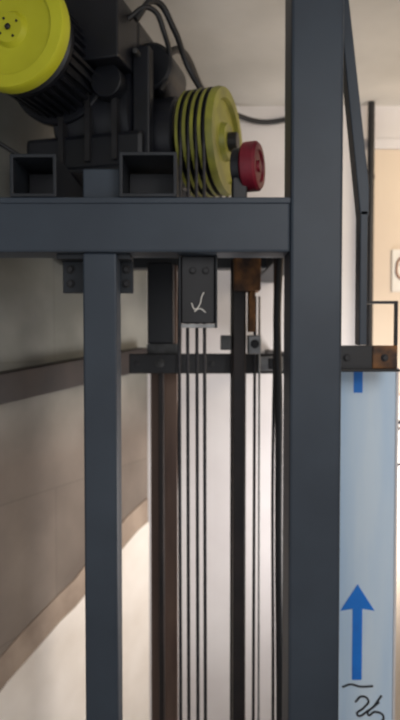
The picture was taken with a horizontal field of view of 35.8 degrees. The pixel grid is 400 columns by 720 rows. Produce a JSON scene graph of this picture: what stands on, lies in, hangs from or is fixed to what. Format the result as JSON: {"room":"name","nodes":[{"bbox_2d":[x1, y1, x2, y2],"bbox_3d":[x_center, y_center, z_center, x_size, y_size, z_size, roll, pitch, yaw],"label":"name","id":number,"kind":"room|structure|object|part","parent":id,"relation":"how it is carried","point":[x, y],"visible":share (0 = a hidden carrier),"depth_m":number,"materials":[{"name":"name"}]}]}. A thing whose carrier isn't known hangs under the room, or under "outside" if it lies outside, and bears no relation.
{"room":"elevator shaft","nodes":[
{"label":"elevator shaft","id":0,"kind":"room"},
{"bbox_2d":[0,92,147,656],"bbox_3d":[-0.999,0.331,0.774,0.100,2.372,3.366,1,2,27],"label":"wall","id":1,"kind":"structure","parent":0,"point":[42,503],"depth_m":1.75,"materials":[{"name":"grey paint"}]},
{"bbox_2d":[0,348,146,404],"bbox_3d":[-0.447,0.056,1.682,0.049,0.165,1.100,1,2,27],"label":"rail","id":2,"kind":"object","parent":1,"relation":"attached to","point":[17,384],"visible":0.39,"depth_m":1.68,"materials":[{"name":"metal"}]},
{"bbox_2d":[0,498,147,690],"bbox_3d":[-0.590,0.910,1.482,0.004,0.765,1.760,1,2,27],"label":"trim","id":3,"kind":"structure","parent":1,"relation":"attached to","point":[30,638],"depth_m":1.78,"materials":[{"name":"beige paint"}]},
{"bbox_2d":[0,521,149,719],"bbox_3d":[-0.589,1.053,1.486,0.010,0.879,1.760,1,2,27],"label":"wall","id":4,"kind":"structure","parent":1,"relation":"attached to","point":[50,684],"depth_m":1.90,"materials":[{"name":"white paint"}]},
{"bbox_2d":[252,296,260,719],"bbox_3d":[0.144,0.659,1.594,0.022,1.640,0.008,0,2,0],"label":"rope","id":5,"kind":"object","parent":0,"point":[259,297],"visible":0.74,"depth_m":1.58,"materials":[{"name":"metal"}]},
{"bbox_2d":[124,0,399,105],"bbox_3d":[-0.100,-0.905,0.759,3.400,0.100,3.100,0,2,0],"label":"ceiling","id":6,"kind":"structure","parent":0,"point":[238,46],"depth_m":1.75,"materials":[{"name":"paint"}]},
{"bbox_2d":[268,358,272,368],"bbox_3d":[0.183,0.010,1.597,0.014,0.029,0.012,0,2,0],"label":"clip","id":7,"kind":"object","parent":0,"point":[270,360],"depth_m":1.59,"materials":[{"name":"black metal"}]},
{"bbox_2d":[147,106,399,719],"bbox_3d":[0.575,0.278,2.301,2.050,2.372,0.100,0,2,0],"label":"wall","id":8,"kind":"structure","parent":0,"point":[271,138],"depth_m":2.26,"materials":[{"name":"white paint"}]},
{"bbox_2d":[265,349,283,352],"bbox_3d":[0.246,-0.001,1.926,0.020,0.052,0.626,0,2,0],"label":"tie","id":9,"kind":"object","parent":8,"relation":"attached to","point":[266,350],"visible":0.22,"depth_m":2.14,"materials":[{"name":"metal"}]},
{"bbox_2d":[129,353,283,373],"bbox_3d":[0.025,0.009,1.629,0.421,0.052,0.032,0,2,0],"label":"bar","id":10,"kind":"object","parent":9,"relation":"attached to","point":[147,365],"visible":0.55,"depth_m":1.61,"materials":[{"name":"metal"}]},
{"bbox_2d":[155,358,163,367],"bbox_3d":[-0.105,0.008,1.612,0.024,0.024,0.002,0,2,0],"label":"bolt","id":11,"kind":"object","parent":10,"relation":"in","point":[159,362],"depth_m":1.61,"materials":[{"name":"metal"}]},
{"bbox_2d":[134,362,213,365],"bbox_3d":[-0.068,0.010,1.609,0.207,0.010,0.005,0,2,0],"label":"bolt","id":12,"kind":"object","parent":10,"relation":"attached to","point":[135,363],"depth_m":1.61,"materials":[{"name":"metal"}]},
{"bbox_2d":[260,356,282,370],"bbox_3d":[0.185,0.009,1.608,0.060,0.037,0.010,0,2,0],"label":"clip","id":13,"kind":"object","parent":10,"relation":"attached to","point":[263,359],"visible":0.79,"depth_m":1.60,"materials":[{"name":"metal"}]},
{"bbox_2d":[367,101,374,344],"bbox_3d":[0.600,0.257,2.224,0.024,2.320,0.051,0,2,0],"label":"vertical conduit","id":14,"kind":"object","parent":8,"relation":"attached to","point":[371,105],"visible":0.38,"depth_m":2.17,"materials":[{"name":"metal"}]},
{"bbox_2d":[373,150,399,719],"bbox_3d":[1.052,0.359,2.246,0.875,2.214,0.015,0,2,0],"label":"wall","id":15,"kind":"structure","parent":8,"relation":"attached to","point":[386,162],"depth_m":2.21,"materials":[{"name":"beige paint"}]},
{"bbox_2d":[392,249,399,291],"bbox_3d":[0.772,-0.318,2.208,0.175,0.150,0.012,0,2,0],"label":"poster","id":16,"kind":"object","parent":15,"relation":"attached to","point":[395,252],"visible":1,"depth_m":2.21,"materials":[{"name":"paper"}]},
{"bbox_2d":[375,139,399,149],"bbox_3d":[1.050,-0.766,2.202,0.900,0.035,0.025,0,2,0],"label":"trim","id":17,"kind":"structure","parent":8,"relation":"attached to","point":[380,144],"depth_m":2.19,"materials":[{"name":"white paint"}]},
{"bbox_2d":[398,395,399,488],"bbox_3d":[0.775,0.296,2.232,0.170,0.340,0.008,0,2,0],"label":"notice","id":18,"kind":"object","parent":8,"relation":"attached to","point":[399,395],"depth_m":2.23,"materials":[{"name":"paper"}]},
{"bbox_3d":[-0.100,1.565,0.845,3.400,0.100,3.100,0,2,0],"label":"floor","id":19,"kind":"structure","parent":0,"visible":0},
{"bbox_2d":[147,262,177,719],"bbox_3d":[-0.098,0.614,1.679,0.085,1.744,0.108,0,2,0],"label":"rail","id":20,"kind":"object","parent":19,"relation":"on","point":[161,276],"visible":0.83,"depth_m":1.71,"materials":[{"name":"black metal"}]},
{"bbox_3d":[-0.104,0.613,1.695,0.014,1.744,0.055,0,2,0],"label":"blade","id":21,"kind":"part","parent":20,"relation":"part of","materials":[{"name":"brown metal"}]},
{"bbox_2d":[0,0,368,719],"bbox_3d":[-0.124,0.298,1.748,0.952,2.370,1.002,0,2,0],"label":"frame","id":22,"kind":"object","parent":19,"relation":"on","point":[133,215],"visible":0.99,"depth_m":1.25,"materials":[{"name":"metal"}]},
{"bbox_2d":[66,279,74,287],"bbox_3d":[-0.275,-0.162,1.318,0.019,0.019,0.002,0,2,0],"label":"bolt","id":23,"kind":"object","parent":22,"relation":"in","point":[70,283],"depth_m":1.32,"materials":[{"name":"metal"}]},
{"bbox_2d":[66,265,74,273],"bbox_3d":[-0.275,-0.192,1.317,0.019,0.019,0.002,0,2,0],"label":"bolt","id":24,"kind":"object","parent":22,"relation":"in","point":[70,269],"depth_m":1.32,"materials":[{"name":"metal"}]},
{"bbox_3d":[-0.217,-0.180,1.323,0.150,0.076,0.010,0,2,0],"label":"post plate","id":25,"kind":"part","parent":22,"relation":"part of","materials":[{"name":"metal"}]},
{"bbox_3d":[-0.202,0.641,1.310,0.068,1.716,0.070,0,2,0],"label":"post","id":26,"kind":"part","parent":22,"relation":"part of","materials":[{"name":"metal"}]},
{"bbox_2d":[0,0,241,196],"bbox_3d":[-0.177,-0.603,1.428,0.503,0.427,0.566,1,2,15],"label":"machine","id":27,"kind":"object","parent":22,"relation":"attached to","point":[80,69],"visible":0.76,"depth_m":1.37,"materials":[{"name":"black metal"}]},
{"bbox_3d":[-0.231,-0.704,1.304,0.126,0.145,0.006,1,2,15],"label":"terminal lid","id":28,"kind":"part","parent":27,"relation":"part of","materials":[{"name":"black metal"}]},
{"bbox_3d":[-0.212,-0.429,1.547,0.335,0.011,0.345,1,2,15],"label":"plate","id":29,"kind":"part","parent":27,"relation":"part of","materials":[{"name":"black metal"}]},
{"bbox_3d":[-0.101,-0.679,1.501,0.012,0.012,0.320,1,2,15],"label":"brake spring rod","id":30,"kind":"part","parent":27,"relation":"part of","materials":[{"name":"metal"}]},
{"bbox_2d":[0,0,284,153],"bbox_3d":[-0.022,-0.659,1.731,0.378,0.434,1.411,2,3,41],"label":"power cable","id":31,"kind":"object","parent":27,"relation":"attached to","point":[137,14],"visible":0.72,"depth_m":1.42,"materials":[{"name":"rubber"}]},
{"bbox_3d":[-0.127,-0.575,1.387,0.040,0.240,0.030,1,2,15],"label":"brake arm","id":32,"kind":"part","parent":27,"relation":"part of","materials":[{"name":"black metal"}]},
{"bbox_2d":[177,95,186,719],"bbox_3d":[-0.007,0.419,1.517,0.015,2.104,0.236,1,2,20],"label":"rope","id":33,"kind":"object","parent":27,"relation":"hanging from","point":[180,121],"visible":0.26,"depth_m":1.41,"materials":[{"name":"metal"}]},
{"bbox_2d":[186,95,193,719],"bbox_3d":[0.011,0.420,1.511,0.013,2.104,0.236,1,2,20],"label":"rope","id":34,"kind":"object","parent":27,"relation":"hanging from","point":[188,115],"visible":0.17,"depth_m":1.40,"materials":[{"name":"metal"}]},
{"bbox_2d":[202,91,209,719],"bbox_3d":[0.047,0.420,1.498,0.010,2.104,0.236,1,2,20],"label":"rope","id":35,"kind":"object","parent":27,"relation":"hanging from","point":[204,108],"visible":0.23,"depth_m":1.39,"materials":[{"name":"metal"}]},
{"bbox_2d":[194,93,228,719],"bbox_3d":[0.030,0.420,1.504,0.010,2.104,0.236,1,2,20],"label":"rope","id":36,"kind":"object","parent":27,"relation":"hanging from","point":[196,111],"visible":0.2,"depth_m":1.40,"materials":[{"name":"metal"}]},
{"bbox_2d":[122,279,130,287],"bbox_3d":[-0.156,-0.162,1.318,0.019,0.019,0.002,0,2,0],"label":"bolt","id":37,"kind":"object","parent":22,"relation":"in","point":[126,283],"depth_m":1.32,"materials":[{"name":"metal"}]},
{"bbox_2d":[122,265,130,273],"bbox_3d":[-0.156,-0.192,1.317,0.019,0.019,0.002,0,2,0],"label":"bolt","id":38,"kind":"object","parent":22,"relation":"in","point":[126,269],"depth_m":1.32,"materials":[{"name":"metal"}]},
{"bbox_2d":[177,260,181,462],"bbox_3d":[-0.053,0.610,1.647,0.012,1.734,0.077,0,2,0],"label":"cable","id":39,"kind":"object","parent":22,"relation":"hanging from","point":[177,260],"visible":0.09,"depth_m":1.60,"materials":[{"name":"rubber"}]},
{"bbox_2d":[179,255,216,327],"bbox_3d":[-0.004,-0.143,1.311,0.080,0.150,0.050,0,2,0],"label":"plate","id":40,"kind":"object","parent":22,"relation":"attached to","point":[197,274],"visible":1,"depth_m":1.29,"materials":[{"name":"metal"}]},
{"bbox_2d":[230,141,264,196],"bbox_3d":[0.092,-0.387,1.282,0.068,0.123,0.100,1,2,20],"label":"wheel","id":41,"kind":"object","parent":22,"relation":"on","point":[247,162],"visible":0.96,"depth_m":1.25,"materials":[{"name":"red metal"}]},
{"bbox_2d":[230,148,239,178],"bbox_3d":[0.082,-0.398,1.286,0.019,0.080,0.080,1,2,20],"label":"hub","id":42,"kind":"object","parent":41,"relation":"attached to","point":[235,154],"depth_m":1.25,"materials":[{"name":"black metal"}]},
{"bbox_2d":[271,257,283,719],"bbox_3d":[0.192,0.613,1.544,0.038,1.736,0.061,0,2,14],"label":"cable","id":43,"kind":"object","parent":22,"relation":"attached to","point":[277,387],"visible":0.91,"depth_m":1.55,"materials":[{"name":"rubber"}]},
{"bbox_3d":[0.232,0.314,1.302,0.104,2.370,0.100,0,2,0],"label":"post","id":44,"kind":"part","parent":22,"relation":"part of","materials":[{"name":"metal"}]},
{"bbox_2d":[341,301,399,371],"bbox_3d":[0.351,-0.050,1.306,0.134,0.149,0.035,0,2,0],"label":"bracket","id":45,"kind":"object","parent":22,"relation":"attached to","point":[354,358],"visible":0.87,"depth_m":1.31,"materials":[{"name":"metal"}]},
{"bbox_2d":[341,368,399,371],"bbox_3d":[0.351,0.021,1.309,0.134,0.006,0.035,0,2,0],"label":"shelf","id":46,"kind":"object","parent":45,"relation":"attached to","point":[342,369],"depth_m":1.29,"materials":[{"name":"metal"}]},
{"bbox_2d":[220,258,260,719],"bbox_3d":[0.102,0.617,1.574,0.100,1.744,0.083,0,2,0],"label":"rail","id":47,"kind":"object","parent":19,"relation":"on","point":[245,272],"visible":0.96,"depth_m":1.55,"materials":[{"name":"metal"}]},
{"bbox_3d":[0.098,0.617,1.585,0.029,1.744,0.045,0,2,0],"label":"blade","id":48,"kind":"part","parent":47,"relation":"part of","materials":[{"name":"black metal"}]},
{"bbox_3d":[0.128,-0.120,1.547,0.016,0.100,0.060,0,2,0],"label":"shoe plate","id":49,"kind":"part","parent":47,"relation":"part of","materials":[{"name":"brown metal"}]},
{"bbox_2d":[338,368,398,719],"bbox_3d":[0.366,0.756,1.425,0.160,1.478,0.019,0,2,0],"label":"sign panel","id":50,"kind":"object","parent":19,"relation":"on","point":[367,454],"depth_m":1.40,"materials":[{"name":"plastic"}]},
{"bbox_2d":[340,584,373,679],"bbox_3d":[0.358,0.620,1.411,0.078,0.221,0.001,0,2,0],"label":"printed arrow","id":51,"kind":"object","parent":50,"relation":"attached to","point":[357,601],"visible":1,"depth_m":1.41,"materials":[{"name":"blue paint"}]},
{"bbox_2d":[342,683,372,687],"bbox_3d":[0.360,0.744,1.416,0.071,0.010,0.005,0,2,0],"label":"marker dash","id":52,"kind":"object","parent":50,"relation":"attached to","point":[349,684],"visible":1,"depth_m":1.41,"materials":[{"name":"black paint"}]},
{"bbox_2d":[354,372,362,392],"bbox_3d":[0.355,0.045,1.391,0.020,0.056,0.001,0,2,0],"label":"printed arrow tail","id":53,"kind":"object","parent":50,"relation":"attached to","point":[358,376],"visible":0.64,"depth_m":1.39,"materials":[{"name":"blue paint"}]},
{"bbox_2d":[355,695,384,719],"bbox_3d":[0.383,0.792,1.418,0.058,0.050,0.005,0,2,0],"label":"marker scrawl","id":54,"kind":"object","parent":50,"relation":"attached to","point":[361,696],"visible":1,"depth_m":1.42,"materials":[{"name":"black paint"}]},
{"bbox_3d":[0.443,0.756,1.425,0.006,1.478,0.019,0,2,0],"label":"edge strip","id":55,"kind":"part","parent":50,"relation":"part of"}
]}

